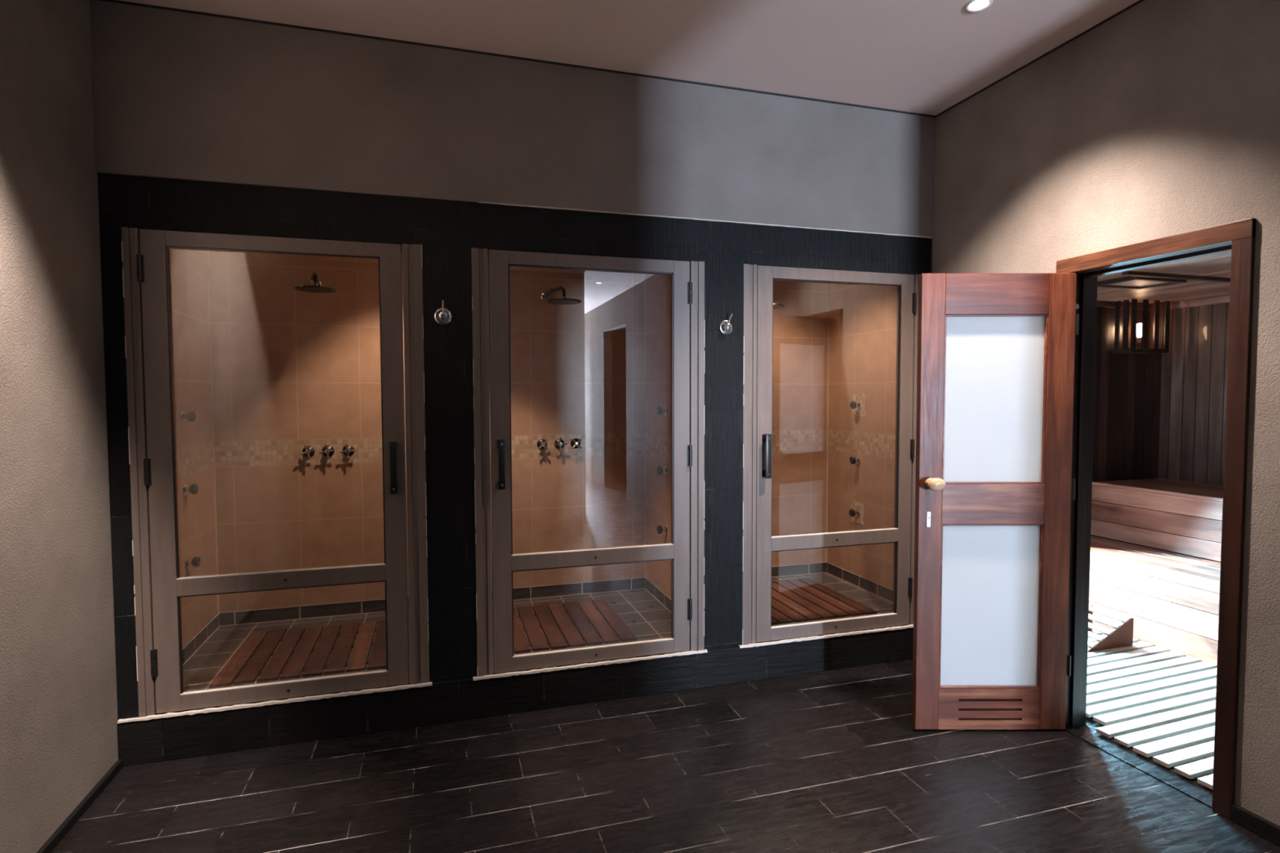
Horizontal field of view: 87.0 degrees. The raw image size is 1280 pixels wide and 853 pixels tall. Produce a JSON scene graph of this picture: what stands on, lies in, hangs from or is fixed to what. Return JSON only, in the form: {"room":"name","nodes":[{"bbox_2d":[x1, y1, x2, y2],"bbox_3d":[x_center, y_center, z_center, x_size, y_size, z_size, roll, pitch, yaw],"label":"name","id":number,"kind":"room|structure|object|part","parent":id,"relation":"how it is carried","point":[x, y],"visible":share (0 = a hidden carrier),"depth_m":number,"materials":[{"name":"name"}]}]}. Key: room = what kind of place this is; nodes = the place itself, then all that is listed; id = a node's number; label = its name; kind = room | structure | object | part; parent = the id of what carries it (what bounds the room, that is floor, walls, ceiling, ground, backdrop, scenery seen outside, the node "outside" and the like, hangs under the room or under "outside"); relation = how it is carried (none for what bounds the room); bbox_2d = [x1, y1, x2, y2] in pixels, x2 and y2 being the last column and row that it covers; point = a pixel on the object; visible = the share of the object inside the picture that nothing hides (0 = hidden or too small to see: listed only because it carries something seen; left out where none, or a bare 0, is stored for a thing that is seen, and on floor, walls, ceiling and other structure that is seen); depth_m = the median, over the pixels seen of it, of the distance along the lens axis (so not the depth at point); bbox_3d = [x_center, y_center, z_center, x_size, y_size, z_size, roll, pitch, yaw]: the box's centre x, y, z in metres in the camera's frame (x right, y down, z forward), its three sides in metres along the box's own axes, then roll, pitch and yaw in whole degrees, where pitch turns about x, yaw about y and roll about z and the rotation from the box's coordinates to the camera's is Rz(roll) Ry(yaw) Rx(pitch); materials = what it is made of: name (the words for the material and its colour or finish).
{"room":"shower room","nodes":[
{"label":"shower room","id":0,"kind":"room"},
{"bbox_2d":[0,0,118,852],"bbox_3d":[-1.457,-0.029,0.137,0.150,3.097,5.406,-1,3,-17],"label":"wall","id":1,"kind":"structure","parent":0,"point":[59,702],"depth_m":2.33,"materials":[{"name":"brown paint"}]},
{"bbox_2d":[36,759,123,852],"bbox_3d":[-1.389,1.497,0.284,0.018,0.035,5.223,-1,3,-17],"label":"baseboard","id":2,"kind":"structure","parent":1,"relation":"attached to","point":[47,847],"depth_m":2.46,"materials":[{"name":"tile"}]},
{"bbox_2d":[168,248,217,648],"bbox_3d":[-2.357,-0.066,3.366,0.100,2.505,1.034,-1,3,-17],"label":"wall","id":3,"kind":"structure","parent":0,"point":[188,275],"depth_m":3.57,"materials":[{"name":"tile"}]},
{"bbox_2d":[179,410,195,422],"bbox_3d":[-2.291,-0.051,3.420,0.056,0.058,0.058,-1,3,-17],"label":"jet","id":4,"kind":"object","parent":3,"relation":"attached to","point":[191,415],"visible":1,"depth_m":3.40,"materials":[{"name":"silver metal"}]},
{"bbox_2d":[182,484,198,495],"bbox_3d":[-2.290,0.320,3.436,0.056,0.058,0.058,-1,3,-17],"label":"jet","id":5,"kind":"object","parent":3,"relation":"attached to","point":[193,489],"visible":1,"depth_m":3.42,"materials":[{"name":"silver metal"}]},
{"bbox_2d":[184,556,200,568],"bbox_3d":[-2.289,0.694,3.453,0.056,0.058,0.058,-1,3,-17],"label":"jet","id":6,"kind":"object","parent":3,"relation":"attached to","point":[195,562],"visible":1,"depth_m":3.44,"materials":[{"name":"silver metal"}]},
{"bbox_2d":[182,613,219,664],"bbox_3d":[-2.303,1.145,3.434,0.006,0.078,1.034,-1,3,-17],"label":"baseboard","id":7,"kind":"structure","parent":3,"relation":"attached to","point":[194,645],"depth_m":3.60,"materials":[{"name":"grey tile"}]},
{"bbox_2d":[89,0,934,720],"bbox_3d":[-0.268,-0.270,3.364,3.995,2.905,0.160,-1,3,-17],"label":"wall","id":8,"kind":"structure","parent":0,"point":[178,95],"depth_m":3.12,"materials":[{"name":"paint"}]},
{"bbox_2d":[136,228,408,713],"bbox_3d":[-1.555,0.193,2.921,1.015,2.009,0.088,-1,3,-17],"label":"door","id":9,"kind":"structure","parent":8,"relation":"in","point":[168,588],"depth_m":2.89,"materials":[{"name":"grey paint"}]},
{"bbox_3d":[-1.559,-0.781,2.903,0.824,0.062,0.040,-1,3,-17],"label":"rail","id":10,"kind":"part","parent":9,"relation":"part of","materials":[{"name":"brown paint"}]},
{"bbox_3d":[-1.555,0.671,2.966,0.824,0.072,0.040,-1,3,-17],"label":"rail","id":11,"kind":"part","parent":9,"relation":"part of","materials":[{"name":"brown paint"}]},
{"bbox_3d":[-1.554,1.162,2.988,0.824,0.067,0.040,-1,3,-17],"label":"rail","id":12,"kind":"part","parent":9,"relation":"part of","materials":[{"name":"brown paint"}]},
{"bbox_3d":[-1.109,0.185,3.035,0.032,0.235,0.046,-1,3,-17],"label":"pull handle","id":13,"kind":"part","parent":9,"relation":"part of","materials":[{"name":"black metal"}]},
{"bbox_2d":[121,226,429,717],"bbox_3d":[-1.548,0.192,2.973,1.153,2.015,0.106,-1,3,-17],"label":"door frame","id":14,"kind":"structure","parent":8,"relation":"attached to","point":[412,271],"depth_m":3.03,"materials":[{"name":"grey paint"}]},
{"bbox_2d":[434,300,451,324],"bbox_3d":[-0.896,-0.519,3.065,0.076,0.107,0.048,-1,3,-17],"label":"robe hook","id":15,"kind":"object","parent":8,"relation":"attached to","point":[442,316],"visible":1,"depth_m":3.07,"materials":[{"name":"silver metal"}]},
{"bbox_3d":[-0.892,-0.543,3.052,0.009,0.058,0.023,-1,3,-17],"label":"lever","id":16,"kind":"part","parent":15,"relation":"part of","materials":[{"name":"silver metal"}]},
{"bbox_2d":[99,0,936,117],"bbox_3d":[-0.248,-1.713,3.221,3.995,0.008,0.006,-1,3,-17],"label":"trim","id":17,"kind":"structure","parent":8,"relation":"attached to","point":[111,1],"depth_m":3.08,"materials":[{"name":"black"}]},
{"bbox_2d":[471,247,704,676],"bbox_3d":[-0.235,0.171,3.369,1.157,2.015,0.106,-1,3,-17],"label":"door frame","id":18,"kind":"structure","parent":8,"relation":"attached to","point":[479,256],"depth_m":3.20,"materials":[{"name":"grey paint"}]},
{"bbox_2d":[488,249,692,673],"bbox_3d":[-0.216,0.172,3.324,1.012,2.009,0.088,-1,3,-17],"label":"door","id":19,"kind":"structure","parent":8,"relation":"in","point":[504,562],"depth_m":3.31,"materials":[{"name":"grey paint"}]},
{"bbox_3d":[-0.652,0.177,3.173,0.032,0.235,0.046,-1,3,-17],"label":"pull handle","id":20,"kind":"part","parent":19,"relation":"part of","materials":[{"name":"black metal"}]},
{"bbox_3d":[-0.230,-0.802,3.303,0.824,0.062,0.040,-1,3,-17],"label":"rail","id":21,"kind":"part","parent":19,"relation":"part of","materials":[{"name":"brown paint"}]},
{"bbox_3d":[-0.226,0.650,3.367,0.824,0.072,0.040,-1,3,-17],"label":"rail","id":22,"kind":"part","parent":19,"relation":"part of","materials":[{"name":"brown paint"}]},
{"bbox_3d":[-0.225,1.141,3.388,0.824,0.067,0.040,-1,3,-17],"label":"rail","id":23,"kind":"part","parent":19,"relation":"part of","materials":[{"name":"brown paint"}]},
{"bbox_2d":[478,201,932,238],"bbox_3d":[0.456,-1.052,3.468,2.505,0.006,0.011,-1,3,-17],"label":"sealant","id":24,"kind":"structure","parent":8,"relation":"attached to","point":[505,204],"depth_m":3.42,"materials":[{"name":"white plastic"}]},
{"bbox_2d":[719,313,733,334],"bbox_3d":[0.451,-0.528,3.471,0.076,0.107,0.048,-1,3,-17],"label":"shower valve","id":25,"kind":"object","parent":8,"relation":"attached to","point":[726,326],"visible":1,"depth_m":3.47,"materials":[{"name":"silver metal"}]},
{"bbox_2d":[742,263,919,645],"bbox_3d":[1.082,0.149,3.765,1.157,2.015,0.106,-1,3,-17],"label":"door frame","id":26,"kind":"structure","parent":8,"relation":"attached to","point":[750,271],"depth_m":3.58,"materials":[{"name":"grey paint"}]},
{"bbox_2d":[755,265,916,642],"bbox_3d":[1.096,0.150,3.719,0.989,2.009,0.088,-1,3,-17],"label":"door","id":27,"kind":"structure","parent":8,"relation":"in","point":[766,544],"depth_m":3.73,"materials":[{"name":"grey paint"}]},
{"bbox_3d":[0.673,0.156,3.572,0.032,0.235,0.046,-1,3,-17],"label":"pull handle","id":28,"kind":"part","parent":27,"relation":"part of","materials":[{"name":"black metal"}]},
{"bbox_3d":[1.088,1.119,3.783,0.807,0.067,0.040,-1,3,-17],"label":"rail","id":29,"kind":"part","parent":27,"relation":"part of","materials":[{"name":"brown paint"}]},
{"bbox_3d":[1.087,0.628,3.762,0.807,0.072,0.040,-1,3,-17],"label":"rail","id":30,"kind":"part","parent":27,"relation":"part of","materials":[{"name":"brown paint"}]},
{"bbox_3d":[1.083,-0.823,3.699,0.807,0.062,0.040,-1,3,-17],"label":"rail","id":31,"kind":"part","parent":27,"relation":"part of","materials":[{"name":"brown paint"}]},
{"bbox_2d":[208,249,828,612],"bbox_3d":[-0.579,-0.121,4.493,4.155,2.505,0.100,-1,3,-17],"label":"wall","id":32,"kind":"structure","parent":0,"point":[293,369],"depth_m":4.17,"materials":[{"name":"tile"}]},
{"bbox_2d":[299,444,315,459],"bbox_3d":[-1.972,0.150,4.003,0.087,0.087,0.055,-1,3,-17],"label":"handle","id":33,"kind":"object","parent":32,"relation":"attached to","point":[308,451],"visible":1,"depth_m":4.01,"materials":[{"name":"grey metal"}]},
{"bbox_2d":[219,598,408,626],"bbox_3d":[-1.848,1.114,4.108,1.253,0.078,0.006,-1,3,-17],"label":"baseboard","id":34,"kind":"structure","parent":32,"relation":"attached to","point":[375,606],"depth_m":4.05,"materials":[{"name":"grey tile"}]},
{"bbox_2d":[293,272,337,293],"bbox_3d":[-1.803,-0.806,3.794,0.210,0.117,0.476,-1,3,-17],"label":"shower","id":35,"kind":"object","parent":32,"relation":"attached to","point":[315,286],"visible":1,"depth_m":3.66,"materials":[{"name":"silver metal"}]},
{"bbox_3d":[-1.850,-0.813,3.829,0.037,0.081,0.385,-1,3,-25],"label":"arm","id":36,"kind":"part","parent":35,"relation":"part of","materials":[{"name":"grey metal"}]},
{"bbox_2d":[319,444,335,458],"bbox_3d":[-1.869,0.149,4.034,0.089,0.089,0.055,-1,3,-17],"label":"handle","id":37,"kind":"object","parent":32,"relation":"attached to","point":[327,451],"visible":1,"depth_m":4.04,"materials":[{"name":"grey metal"}]},
{"bbox_2d":[339,444,355,458],"bbox_3d":[-1.762,0.147,4.067,0.090,0.090,0.055,-1,3,-17],"label":"handle","id":38,"kind":"object","parent":32,"relation":"attached to","point":[348,451],"visible":1,"depth_m":4.07,"materials":[{"name":"grey metal"}]},
{"bbox_2d":[537,439,548,449],"bbox_3d":[-0.636,0.117,4.405,0.068,0.068,0.055,-1,3,-17],"label":"handle","id":39,"kind":"object","parent":32,"relation":"attached to","point":[541,443],"visible":1,"depth_m":4.41,"materials":[{"name":"grey metal"}]},
{"bbox_2d":[553,437,567,450],"bbox_3d":[-0.526,0.115,4.438,0.090,0.090,0.055,-1,3,-17],"label":"handle","id":40,"kind":"object","parent":32,"relation":"attached to","point":[559,443],"visible":1,"depth_m":4.44,"materials":[{"name":"grey metal"}]},
{"bbox_2d":[541,286,581,304],"bbox_3d":[-0.496,-0.812,4.188,0.210,0.117,0.476,-1,3,-17],"label":"shower","id":41,"kind":"object","parent":32,"relation":"attached to","point":[545,295],"visible":1,"depth_m":4.07,"materials":[{"name":"silver metal"}]},
{"bbox_3d":[-0.543,-0.819,4.223,0.037,0.081,0.385,-1,3,-25],"label":"arm","id":42,"kind":"part","parent":41,"relation":"part of","materials":[{"name":"grey metal"}]},
{"bbox_2d":[570,438,582,448],"bbox_3d":[-0.423,0.114,4.469,0.068,0.068,0.055,-1,3,-17],"label":"handle","id":43,"kind":"object","parent":32,"relation":"attached to","point":[575,442],"visible":1,"depth_m":4.46,"materials":[{"name":"grey metal"}]},
{"bbox_2d":[512,577,644,599],"bbox_3d":[-0.568,1.094,4.493,1.258,0.078,0.006,-1,3,-17],"label":"baseboard","id":44,"kind":"structure","parent":32,"relation":"attached to","point":[639,583],"depth_m":4.54,"materials":[{"name":"grey tile"}]},
{"bbox_2d":[773,303,784,308],"bbox_3d":[0.811,-0.853,4.581,0.210,0.117,0.476,-1,3,-17],"label":"shower","id":45,"kind":"object","parent":32,"relation":"attached to","point":[775,305],"visible":0.05,"depth_m":4.40,"materials":[{"name":"silver metal"}]},
{"bbox_2d":[771,562,826,577],"bbox_3d":[0.787,1.072,4.901,1.288,0.078,0.006,-1,3,-17],"label":"baseboard","id":46,"kind":"structure","parent":32,"relation":"attached to","point":[815,567],"depth_m":5.02,"materials":[{"name":"grey tile"}]},
{"bbox_2d":[182,573,893,691],"bbox_3d":[-0.409,1.204,3.998,4.155,0.100,1.254,-1,3,-17],"label":"floor","id":47,"kind":"structure","parent":0,"point":[646,618],"depth_m":3.97,"materials":[{"name":"stone"}]},
{"bbox_2d":[182,249,408,665],"bbox_3d":[-1.703,-0.027,3.565,1.265,2.405,1.034,-1,3,-17],"label":"grout","id":48,"kind":"structure","parent":47,"relation":"attached to","point":[219,612],"depth_m":3.89,"materials":[{"name":"beige"}]},
{"bbox_2d":[209,617,408,688],"bbox_3d":[-1.660,1.168,3.542,0.847,0.020,0.720,-1,3,-17],"label":"duckboard","id":49,"kind":"object","parent":47,"relation":"on","point":[337,663],"visible":0.88,"depth_m":3.44,"materials":[{"name":"brown wood"}]},
{"bbox_2d":[492,599,636,653],"bbox_3d":[-0.483,1.148,3.907,0.752,0.020,0.740,-1,3,-17],"label":"duckboard","id":50,"kind":"object","parent":47,"relation":"on","point":[538,642],"visible":0.86,"depth_m":3.83,"materials":[{"name":"brown wood"}]},
{"bbox_2d":[512,273,671,612],"bbox_3d":[-0.423,-0.048,3.951,1.270,2.405,1.034,-1,3,-17],"label":"grout","id":51,"kind":"structure","parent":47,"relation":"attached to","point":[644,273],"depth_m":4.61,"materials":[{"name":"beige"}]},
{"bbox_2d":[771,577,877,625],"bbox_3d":[0.923,1.124,4.362,0.847,0.020,0.800,-1,3,-17],"label":"duckboard","id":52,"kind":"object","parent":47,"relation":"on","point":[799,600],"visible":0.7,"depth_m":4.25,"materials":[{"name":"brown wood"}]},
{"bbox_2d":[771,282,893,602],"bbox_3d":[0.932,-0.069,4.359,1.300,2.405,1.034,-1,3,-17],"label":"grout","id":53,"kind":"structure","parent":47,"relation":"attached to","point":[828,282],"depth_m":5.02,"materials":[{"name":"beige"}]},
{"bbox_2d":[119,0,1138,115],"bbox_3d":[1.124,-1.582,-1.330,4.295,0.120,9.836,-1,3,-17],"label":"ceiling","id":54,"kind":"structure","parent":0,"point":[917,56],"depth_m":2.92,"materials":[{"name":"paint"}]},
{"bbox_2d":[964,0,993,11],"bbox_3d":[1.363,-1.697,2.712,0.102,0.006,0.102,-1,3,-17],"label":"recessed light","id":55,"kind":"object","parent":54,"relation":"in","point":[973,5],"visible":1,"depth_m":2.71,"materials":[{"name":"white"}]},
{"bbox_2d":[644,273,671,598],"bbox_3d":[0.247,-0.108,4.150,0.130,2.505,1.034,-1,3,-17],"label":"wall","id":56,"kind":"structure","parent":0,"point":[657,286],"depth_m":4.36,"materials":[{"name":"tile"}]},
{"bbox_2d":[644,577,671,611],"bbox_3d":[0.186,1.105,4.184,0.006,0.078,1.034,-1,3,-17],"label":"baseboard","id":57,"kind":"structure","parent":56,"relation":"attached to","point":[666,602],"depth_m":4.39,"materials":[{"name":"grey tile"}]},
{"bbox_2d":[656,406,667,415],"bbox_3d":[0.136,-0.098,4.198,0.056,0.058,0.058,-1,3,-17],"label":"jet","id":58,"kind":"object","parent":56,"relation":"attached to","point":[660,410],"visible":1,"depth_m":4.18,"materials":[{"name":"silver metal"}]},
{"bbox_2d":[656,465,667,475],"bbox_3d":[0.137,0.274,4.214,0.056,0.058,0.058,-1,3,-17],"label":"jet","id":59,"kind":"object","parent":56,"relation":"attached to","point":[660,469],"visible":1,"depth_m":4.20,"materials":[{"name":"silver metal"}]},
{"bbox_2d":[657,524,667,533],"bbox_3d":[0.138,0.646,4.230,0.056,0.058,0.058,-1,3,-17],"label":"jet","id":60,"kind":"object","parent":56,"relation":"attached to","point":[660,529],"visible":1,"depth_m":4.21,"materials":[{"name":"silver metal"}]},
{"bbox_2d":[50,623,1279,852],"bbox_3d":[2.390,1.595,-0.428,7.140,0.120,10.570,-1,3,-17],"label":"floor","id":61,"kind":"structure","parent":0,"point":[835,761],"depth_m":2.62,"materials":[{"name":"tile"}]},
{"bbox_2d":[116,624,913,766],"bbox_3d":[-0.263,1.277,3.430,3.995,0.192,0.162,-1,3,-17],"label":"curb","id":62,"kind":"object","parent":61,"relation":"on","point":[197,735],"visible":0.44,"depth_m":3.20,"materials":[{"name":"tile"}]},
{"bbox_2d":[117,681,431,724],"bbox_3d":[-1.557,1.204,2.955,1.235,0.015,0.018,-1,3,-17],"label":"sealant","id":63,"kind":"structure","parent":62,"relation":"on","point":[419,685],"depth_m":2.94,"materials":[{"name":"white plastic"}]},
{"bbox_2d":[472,648,707,680],"bbox_3d":[-0.220,1.183,3.358,1.189,0.015,0.018,-1,3,-17],"label":"sealant","id":64,"kind":"structure","parent":62,"relation":"on","point":[684,653],"depth_m":3.34,"materials":[{"name":"white plastic"}]},
{"bbox_2d":[738,624,913,648],"bbox_3d":[1.097,1.162,3.754,1.189,0.015,0.018,-1,3,-17],"label":"sealant","id":65,"kind":"structure","parent":62,"relation":"on","point":[828,636],"depth_m":3.73,"materials":[{"name":"white plastic"}]},
{"bbox_2d":[1062,723,1212,808],"bbox_3d":[2.082,1.392,2.802,0.130,0.005,0.645,-1,3,-17],"label":"threshold","id":66,"kind":"object","parent":61,"relation":"on","point":[1191,788],"visible":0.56,"depth_m":2.77,"materials":[{"name":"stone"}]},
{"bbox_2d":[1085,629,1217,790],"bbox_3d":[2.625,1.354,3.337,1.331,0.030,2.982,-1,3,-20],"label":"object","id":67,"kind":"structure","parent":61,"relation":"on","point":[1125,685],"depth_m":3.28,"materials":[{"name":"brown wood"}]},
{"bbox_2d":[1087,604,1133,652],"bbox_3d":[2.731,1.219,4.108,0.360,0.170,0.294,-1,3,-17],"label":"sauna headrest","id":68,"kind":"object","parent":67,"relation":"on","point":[1121,634],"visible":0.5,"depth_m":4.01,"materials":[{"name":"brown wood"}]},
{"bbox_2d":[1088,535,1220,665],"bbox_3d":[3.660,1.138,3.553,0.682,0.437,3.370,-1,3,-17],"label":"bench","id":69,"kind":"object","parent":61,"relation":"on","point":[1172,599],"visible":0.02,"depth_m":4.15,"materials":[{"name":"brown wood"}]},
{"bbox_2d":[1090,478,1223,561],"bbox_3d":[4.338,0.918,3.748,0.720,0.855,3.370,-1,3,-17],"label":"bench","id":70,"kind":"object","parent":61,"relation":"on","point":[1193,499],"visible":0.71,"depth_m":4.78,"materials":[{"name":"brown wood"}]},
{"bbox_2d":[826,282,897,590],"bbox_3d":[1.569,-0.130,4.548,0.030,2.505,1.034,-1,3,-17],"label":"wall","id":71,"kind":"structure","parent":0,"point":[862,350],"depth_m":4.62,"materials":[{"name":"tile"}]},
{"bbox_2d":[848,508,859,516],"bbox_3d":[1.489,0.601,4.691,0.056,0.058,0.058,-1,3,-17],"label":"jet","id":72,"kind":"object","parent":71,"relation":"attached to","point":[852,513],"visible":1,"depth_m":4.68,"materials":[{"name":"silver metal"}]},
{"bbox_2d":[848,456,860,464],"bbox_3d":[1.488,0.234,4.675,0.056,0.058,0.058,-1,3,-17],"label":"jet","id":73,"kind":"object","parent":71,"relation":"attached to","point":[852,460],"visible":1,"depth_m":4.66,"materials":[{"name":"silver metal"}]},
{"bbox_2d":[849,400,861,408],"bbox_3d":[1.487,-0.148,4.659,0.056,0.058,0.058,-1,3,-17],"label":"jet","id":74,"kind":"object","parent":71,"relation":"attached to","point":[853,405],"visible":1,"depth_m":4.65,"materials":[{"name":"silver metal"}]},
{"bbox_2d":[851,500,864,524],"bbox_3d":[1.517,0.600,4.700,0.003,0.147,0.147,-1,3,-17],"label":"tile","id":75,"kind":"structure","parent":71,"relation":"attached to","point":[860,506],"depth_m":4.68,"materials":[{"name":"tile"}]},
{"bbox_2d":[852,394,865,416],"bbox_3d":[1.515,-0.148,4.668,0.003,0.147,0.147,-1,3,-17],"label":"tile","id":76,"kind":"structure","parent":71,"relation":"attached to","point":[861,397],"depth_m":4.65,"materials":[{"name":"tile"}]},
{"bbox_2d":[826,562,893,601],"bbox_3d":[1.555,1.083,4.596,0.006,0.078,1.034,-1,3,-17],"label":"baseboard","id":77,"kind":"structure","parent":71,"relation":"attached to","point":[866,584],"depth_m":4.67,"materials":[{"name":"grey tile"}]},
{"bbox_2d":[931,0,1279,826],"bbox_3d":[3.132,-0.004,-0.725,0.150,3.097,9.706,-1,3,-17],"label":"wall","id":78,"kind":"structure","parent":0,"point":[1161,119],"depth_m":2.60,"materials":[{"name":"brown paint"}]},
{"bbox_2d":[911,272,1079,729],"bbox_3d":[1.594,0.349,3.032,0.695,2.052,0.190,0,3,0],"label":"door","id":79,"kind":"structure","parent":78,"relation":"in","point":[995,486],"depth_m":3.02,"materials":[{"name":"brown wood"}]},
{"bbox_3d":[1.292,0.416,3.018,0.020,0.070,0.004,0,3,0],"label":"keyhole plate","id":80,"kind":"part","parent":79,"relation":"part of","materials":[{"name":"silver metal"}]},
{"bbox_3d":[1.300,0.253,2.974,0.078,0.058,0.074,0,3,0],"label":"knob","id":81,"kind":"part","parent":79,"relation":"part of","materials":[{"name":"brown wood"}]},
{"bbox_3d":[1.582,1.280,3.075,0.457,0.188,0.038,0,3,0],"label":"rail","id":82,"kind":"part","parent":79,"relation":"part of","materials":[{"name":"brown wood"}]},
{"bbox_3d":[1.581,0.811,3.055,0.455,0.748,0.005,0,3,0],"label":"frosted pane","id":83,"kind":"part","parent":79,"relation":"part of","materials":[{"name":"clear glass"}]},
{"bbox_3d":[1.580,0.347,3.034,0.457,0.180,0.038,0,3,0],"label":"lock rail","id":84,"kind":"part","parent":79,"relation":"part of","materials":[{"name":"brown wood"}]},
{"bbox_3d":[1.578,-0.120,3.014,0.455,0.752,0.005,0,3,0],"label":"frosted pane","id":85,"kind":"part","parent":79,"relation":"part of","materials":[{"name":"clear glass"}]},
{"bbox_3d":[1.577,-0.587,2.993,0.457,0.180,0.038,0,3,0],"label":"rail","id":86,"kind":"part","parent":79,"relation":"part of","materials":[{"name":"brown wood"}]},
{"bbox_2d":[935,0,1144,116],"bbox_3d":[2.417,-1.637,1.295,0.006,0.008,5.216,-1,3,-17],"label":"trim","id":87,"kind":"structure","parent":78,"relation":"attached to","point":[1139,1],"depth_m":3.09,"materials":[{"name":"black"}]},
{"bbox_2d":[1056,217,1256,820],"bbox_3d":[2.081,0.329,2.758,0.173,2.132,0.768,-1,3,-17],"label":"door frame","id":88,"kind":"structure","parent":78,"relation":"attached to","point":[1238,237],"depth_m":2.45,"materials":[{"name":"brown wood"}]},
{"bbox_3d":[2.111,0.346,2.399,0.020,2.130,0.062,-1,3,-17],"label":"casing post","id":89,"kind":"part","parent":88,"relation":"part of","materials":[{"name":"brown wood"}]},
{"bbox_2d":[1231,804,1279,847],"bbox_3d":[2.436,1.425,1.368,0.020,0.062,2.183,-1,3,-17],"label":"baseboard","id":90,"kind":"structure","parent":78,"relation":"attached to","point":[1244,818],"depth_m":2.34,"materials":[{"name":"stone"}]},
{"bbox_2d":[1090,306,1161,549],"bbox_3d":[2.915,0.164,5.131,2.885,2.250,0.120,-1,3,-17],"label":"wall","id":91,"kind":"structure","parent":0,"point":[1127,387],"depth_m":5.33,"materials":[{"name":"brown wood"}]},
{"bbox_2d":[1097,300,1151,309],"bbox_3d":[2.886,-0.934,4.997,2.685,0.045,0.030,-1,3,-17],"label":"trim","id":92,"kind":"structure","parent":91,"relation":"attached to","point":[1100,304],"depth_m":5.22,"materials":[{"name":"brown wood"}]},
{"bbox_2d":[1111,298,1170,354],"bbox_3d":[3.885,-0.769,5.235,0.390,0.400,0.165,-1,3,-17],"label":"lamp","id":93,"kind":"object","parent":91,"relation":"attached to","point":[1159,311],"visible":1,"depth_m":5.18,"materials":[{"name":"brown wood"}]},
{"bbox_2d":[1137,337,1141,342],"bbox_3d":[3.868,-0.669,5.226,0.028,0.040,0.028,-1,3,-17],"label":"socket","id":94,"kind":"object","parent":93,"relation":"attached to","point":[1139,339],"depth_m":5.22,"materials":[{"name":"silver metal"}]},
{"bbox_3d":[3.868,-0.745,5.223,0.062,0.112,0.062,-1,3,-17],"label":"bulb","id":95,"kind":"part","parent":93,"relation":"part of","materials":[{"name":"white glass"}]},
{"bbox_3d":[3.885,-0.585,5.243,0.390,0.030,0.165,-1,3,-17],"label":"lamp shade","id":96,"kind":"part","parent":93,"relation":"part of","materials":[{"name":"brown wood"}]},
{"bbox_2d":[1097,251,1231,303],"bbox_3d":[3.439,-0.938,3.402,2.845,0.100,3.640,-1,3,-17],"label":"ceiling","id":97,"kind":"structure","parent":0,"point":[1219,265],"depth_m":4.50,"materials":[{"name":"brown wood"}]},
{"bbox_2d":[1097,275,1186,289],"bbox_3d":[3.150,-0.911,4.267,0.420,0.028,0.300,-1,3,-17],"label":"ceiling vent","id":98,"kind":"object","parent":97,"relation":"in","point":[1132,282],"visible":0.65,"depth_m":4.25,"materials":[{"name":"brown wood"}]},
{"bbox_2d":[1110,280,1164,286],"bbox_3d":[3.150,-0.918,4.267,0.360,0.014,0.240,-1,3,-17],"label":"shutter","id":99,"kind":"object","parent":98,"relation":"hanging from","point":[1132,282],"depth_m":4.31,"materials":[{"name":"brown wood"}]},
{"bbox_2d":[1121,271,1230,282],"bbox_3d":[3.574,-0.911,4.178,1.520,0.022,0.035,-1,3,-17],"label":"batten","id":100,"kind":"object","parent":97,"relation":"attached to","point":[1133,273],"visible":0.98,"depth_m":4.06,"materials":[{"name":"brown wood"}]},
{"bbox_2d":[1155,302,1229,562],"bbox_3d":[4.747,0.215,3.846,0.120,2.250,3.400,-1,3,-17],"label":"wall","id":101,"kind":"structure","parent":0,"point":[1194,369],"depth_m":5.19,"materials":[{"name":"brown wood"}]},
{"bbox_2d":[1169,295,1230,309],"bbox_3d":[4.672,-0.885,3.776,0.030,0.045,3.400,-1,3,-17],"label":"trim","id":102,"kind":"structure","parent":101,"relation":"attached to","point":[1222,299],"depth_m":5.12,"materials":[{"name":"brown wood"}]}
]}

